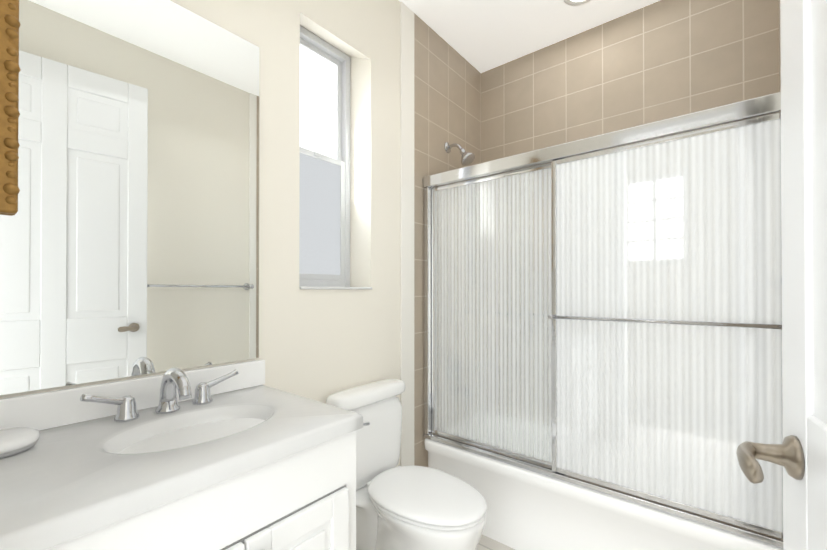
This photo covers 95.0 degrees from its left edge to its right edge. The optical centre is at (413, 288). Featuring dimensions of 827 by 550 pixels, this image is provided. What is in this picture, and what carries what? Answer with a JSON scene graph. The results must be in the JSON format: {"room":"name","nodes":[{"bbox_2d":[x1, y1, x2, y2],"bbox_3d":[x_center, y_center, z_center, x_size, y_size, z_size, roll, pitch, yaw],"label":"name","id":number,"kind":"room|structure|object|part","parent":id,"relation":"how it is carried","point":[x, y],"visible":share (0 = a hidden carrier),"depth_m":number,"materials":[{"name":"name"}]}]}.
{"room":"bathroom","nodes":[
{"label":"bathroom","id":0,"kind":"room"},
{"bbox_2d":[0,0,399,466],"bbox_3d":[-0.485,-0.145,1.644,0.200,2.750,3.200,0,0,39],"label":"wall","id":1,"kind":"structure","parent":0,"point":[320,345],"depth_m":1.64,"materials":[{"name":"beige paint"}]},
{"bbox_2d":[0,0,20,213],"bbox_3d":[-0.983,-0.675,0.831,0.036,1.000,0.169,0,0,39],"label":"picture frame","id":2,"kind":"object","parent":1,"relation":"attached to","point":[10,25],"visible":1,"depth_m":0.88,"materials":[{"name":"brown wood"}]},
{"bbox_2d":[0,0,259,394],"bbox_3d":[-0.810,-0.315,1.078,0.005,1.132,0.781,0,0,39],"label":"mirror","id":3,"kind":"object","parent":1,"relation":"attached to","point":[129,238],"visible":1,"depth_m":1.08,"materials":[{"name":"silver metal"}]},
{"bbox_2d":[0,360,264,430],"bbox_3d":[-0.798,0.304,1.075,0.021,0.090,0.798,0,0,39],"label":"backsplash","id":4,"kind":"structure","parent":1,"relation":"attached to","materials":[{"name":"stone"}]},
{"bbox_2d":[299,26,349,286],"bbox_3d":[-0.464,-0.586,1.784,0.050,1.181,0.396,0,0,39],"label":"window","id":5,"kind":"structure","parent":1,"relation":"in","point":[319,227],"depth_m":1.82,"materials":[{"name":"white glass"}]},
{"bbox_2d":[314,152,321,157],"bbox_3d":[-0.444,-0.623,1.768,0.010,0.016,0.040,0,0,39],"label":"lock","id":6,"kind":"object","parent":5,"relation":"attached to","point":[317,154],"visible":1,"depth_m":1.76,"materials":[{"name":"grey plastic"}]},
{"bbox_3d":[-0.473,-0.874,1.794,0.018,0.541,0.332,0,0,39],"label":"window sash","id":7,"kind":"part","parent":5,"relation":"part of","materials":[{"name":"glass"}]},
{"bbox_3d":[-0.455,-0.337,1.775,0.018,0.594,0.332,0,0,39],"label":"window sash","id":8,"kind":"part","parent":5,"relation":"part of","materials":[{"name":"glass"}]},
{"bbox_2d":[299,286,371,288],"bbox_3d":[-0.383,-0.001,1.715,0.156,0.012,0.398,0,0,39],"label":"window sill","id":9,"kind":"structure","parent":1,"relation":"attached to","point":[307,287],"depth_m":1.63,"materials":[{"name":"wood"}]},
{"bbox_2d":[400,1,413,465],"bbox_3d":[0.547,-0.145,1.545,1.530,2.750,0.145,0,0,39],"label":"trim","id":10,"kind":"structure","parent":1,"relation":"attached to","point":[407,213],"depth_m":2.03,"materials":[{"name":"white wood"}]},
{"bbox_2d":[414,13,480,466],"bbox_3d":[0.239,-0.141,2.373,0.008,2.750,0.755,0,0,39],"label":"wall tile","id":11,"kind":"structure","parent":1,"relation":"attached to","point":[447,92],"depth_m":2.25,"materials":[{"name":"beige tile"}]},
{"bbox_2d":[444,142,474,396],"bbox_3d":[0.313,-0.114,2.309,0.187,1.571,0.191,0,0,39],"label":"shower head","id":12,"kind":"object","parent":11,"relation":"attached to","point":[467,158],"visible":0.58,"depth_m":2.27},
{"bbox_3d":[0.300,0.631,2.329,0.135,0.081,0.064,0,0,39],"label":"spout mount","id":13,"kind":"part","parent":12,"relation":"part of","materials":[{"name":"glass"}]},
{"bbox_2d":[423,92,782,548],"bbox_3d":[0.659,0.104,1.681,1.506,1.470,0.064,0,0,39],"label":"shower door frame","id":14,"kind":"object","parent":1,"relation":"attached to","point":[677,218],"visible":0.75,"depth_m":1.50,"materials":[{"name":"clear glass"}]},
{"bbox_3d":[0.391,0.123,1.915,0.732,1.382,0.016,0,0,39],"label":"frame","id":15,"kind":"part","parent":14,"relation":"part of","materials":[{"name":"silver metal"}]},
{"bbox_2d":[437,309,547,315],"bbox_3d":[0.410,0.127,1.939,0.726,0.017,0.045,0,0,39],"label":"towel rail","id":16,"kind":"object","parent":14,"relation":"attached to","point":[491,311],"visible":0.23,"depth_m":1.90,"materials":[{"name":"silver metal"}]},
{"bbox_3d":[0.391,0.123,1.915,0.694,1.344,0.006,0,0,39],"label":"glass","id":17,"kind":"part","parent":14,"relation":"part of","materials":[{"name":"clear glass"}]},
{"bbox_2d":[548,315,781,328],"bbox_3d":[0.897,0.124,1.433,0.756,0.017,0.045,0,0,39],"label":"towel rail","id":18,"kind":"object","parent":14,"relation":"attached to","point":[744,325],"visible":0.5,"depth_m":1.37,"materials":[{"name":"silver metal"}]},
{"bbox_3d":[0.916,0.120,1.457,0.762,1.382,0.016,0,0,39],"label":"frame","id":19,"kind":"part","parent":14,"relation":"part of","materials":[{"name":"clear glass"}]},
{"bbox_3d":[0.916,0.120,1.457,0.724,1.344,0.006,0,0,39],"label":"glass","id":20,"kind":"part","parent":14,"relation":"part of","materials":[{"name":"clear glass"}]},
{"bbox_2d":[476,535,514,549],"bbox_3d":[-0.081,1.275,0.761,1.930,0.100,4.050,0,0,39],"label":"floor","id":21,"kind":"structure","parent":0,"point":[486,543],"depth_m":1.81,"materials":[{"name":"tile"}]},
{"bbox_2d":[0,360,362,549],"bbox_3d":[-0.586,0.723,0.901,0.566,1.007,0.798,0,0,39],"label":"bathroom vanity","id":22,"kind":"object","parent":21,"relation":"on","point":[238,456],"visible":1,"depth_m":0.86,"materials":[{"name":"white"}]},
{"bbox_2d":[0,427,39,458],"bbox_3d":[-0.877,0.328,0.801,0.124,0.038,0.124,0,0,39],"label":"soap dish","id":23,"kind":"object","parent":22,"relation":"on","point":[15,441],"visible":1,"depth_m":0.80,"materials":[{"name":"white ceramic"}]},
{"bbox_2d":[80,394,138,421],"bbox_3d":[-0.783,0.303,0.979,0.060,0.090,0.126,0,0,39],"label":"handle","id":24,"kind":"object","parent":22,"relation":"on","point":[126,405],"depth_m":0.99,"materials":[{"name":"silver metal"}]},
{"bbox_2d":[155,367,191,413],"bbox_3d":[-0.657,0.284,1.045,0.168,0.128,0.060,0,0,39],"label":"faucet","id":25,"kind":"object","parent":22,"relation":"on","point":[174,379],"depth_m":1.05,"materials":[{"name":"silver metal"}]},
{"bbox_2d":[192,369,238,404],"bbox_3d":[-0.619,0.304,1.182,0.060,0.090,0.126,0,0,39],"label":"handle","id":26,"kind":"object","parent":22,"relation":"on","point":[202,391],"depth_m":1.16,"materials":[{"name":"silver metal"}]},
{"bbox_3d":[-0.447,0.815,0.686,0.018,0.560,0.280,0,0,39],"label":"door","id":27,"kind":"part","parent":22,"relation":"part of","materials":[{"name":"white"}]},
{"bbox_3d":[-0.267,0.816,0.909,0.018,0.560,0.280,0,0,39],"label":"door","id":28,"kind":"part","parent":22,"relation":"part of","materials":[{"name":"white wood"}]},
{"bbox_2d":[326,379,486,549],"bbox_3d":[-0.035,0.836,1.515,0.642,0.788,0.528,0,0,39],"label":"toilet","id":29,"kind":"object","parent":21,"relation":"on","point":[409,507],"visible":0.85,"depth_m":1.54,"materials":[{"name":"white ceramic"}]},
{"bbox_3d":[-0.202,0.474,1.714,0.136,0.063,0.434,0,0,39],"label":"tank lid","id":30,"kind":"part","parent":29,"relation":"part of","materials":[{"name":"white ceramic"}]},
{"bbox_3d":[-0.204,0.685,1.714,0.112,0.357,0.406,0,0,39],"label":"tank","id":31,"kind":"part","parent":29,"relation":"part of","materials":[{"name":"white ceramic"}]},
{"bbox_3d":[0.051,0.831,1.507,0.494,0.015,0.358,0,0,39],"label":"seat","id":32,"kind":"part","parent":29,"relation":"part of","materials":[{"name":"white plastic"}]},
{"bbox_3d":[0.051,0.809,1.507,0.502,0.026,0.364,0,0,39],"label":"lid","id":33,"kind":"part","parent":29,"relation":"part of","materials":[{"name":"white plastic"}]},
{"bbox_2d":[424,411,782,549],"bbox_3d":[0.844,1.037,1.905,1.508,0.390,0.689,0,0,39],"label":"bathtub","id":34,"kind":"object","parent":21,"relation":"on","point":[528,510],"visible":0.35,"depth_m":1.66,"materials":[{"name":"white ceramic"}]},
{"bbox_2d":[399,0,659,72],"bbox_3d":[-0.081,-1.575,0.778,1.930,0.100,4.050,0,0,39],"label":"ceiling","id":35,"kind":"structure","parent":0,"point":[481,36],"depth_m":2.15,"materials":[{"name":"white paint"}]},
{"bbox_2d":[564,0,590,5],"bbox_3d":[0.860,-1.513,1.940,0.176,0.010,0.176,0,0,39],"label":"recessed light","id":36,"kind":"object","parent":35,"relation":"in","point":[574,3],"visible":1,"depth_m":2.00,"materials":[{"name":"white"}]},
{"bbox_3d":[1.131,-0.141,2.266,1.930,2.750,0.200,0,0,39],"label":"wall","id":37,"kind":"structure","parent":0,"visible":0},
{"bbox_2d":[481,0,778,423],"bbox_3d":[1.066,-0.142,2.185,1.514,2.750,0.008,0,0,39],"label":"wall tile","id":38,"kind":"structure","parent":37,"relation":"attached to","point":[659,60],"depth_m":2.11,"materials":[{"name":"beige tile"}]},
{"bbox_3d":[0.796,-0.152,0.478,0.200,2.750,3.000,0,0,39],"label":"wall","id":39,"kind":"structure","parent":0,"visible":0},
{"bbox_2d":[779,0,780,91],"bbox_3d":[1.394,-0.146,1.381,0.008,2.750,0.845,0,0,39],"label":"wall tile","id":40,"kind":"structure","parent":39,"relation":"attached to","point":[779,53],"depth_m":1.69,"materials":[{"name":"beige tile"}]},
{"bbox_3d":[-0.257,-0.039,0.053,0.898,2.520,0.135,0,0,39],"label":"door frame","id":41,"kind":"structure","parent":0,"visible":0},
{"bbox_2d":[780,0,826,549],"bbox_3d":[0.337,-0.001,0.191,0.035,2.430,0.815,0,0,31],"label":"door","id":42,"kind":"structure","parent":41,"relation":"attached to","point":[804,393],"depth_m":0.47,"materials":[{"name":"white wood"}]},
{"bbox_2d":[736,435,804,483],"bbox_3d":[0.457,0.220,0.487,0.066,0.054,0.108,0,0,31],"label":"door lever","id":43,"kind":"object","parent":42,"relation":"attached to","point":[788,453],"visible":1,"depth_m":0.48,"materials":[{"name":"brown metal"}]},
{"bbox_3d":[0.337,-0.066,0.192,0.029,1.990,0.555,0,0,31],"label":"door panel fields","id":44,"kind":"part","parent":42,"relation":"part of","materials":[{"name":"white paint"}]}
]}

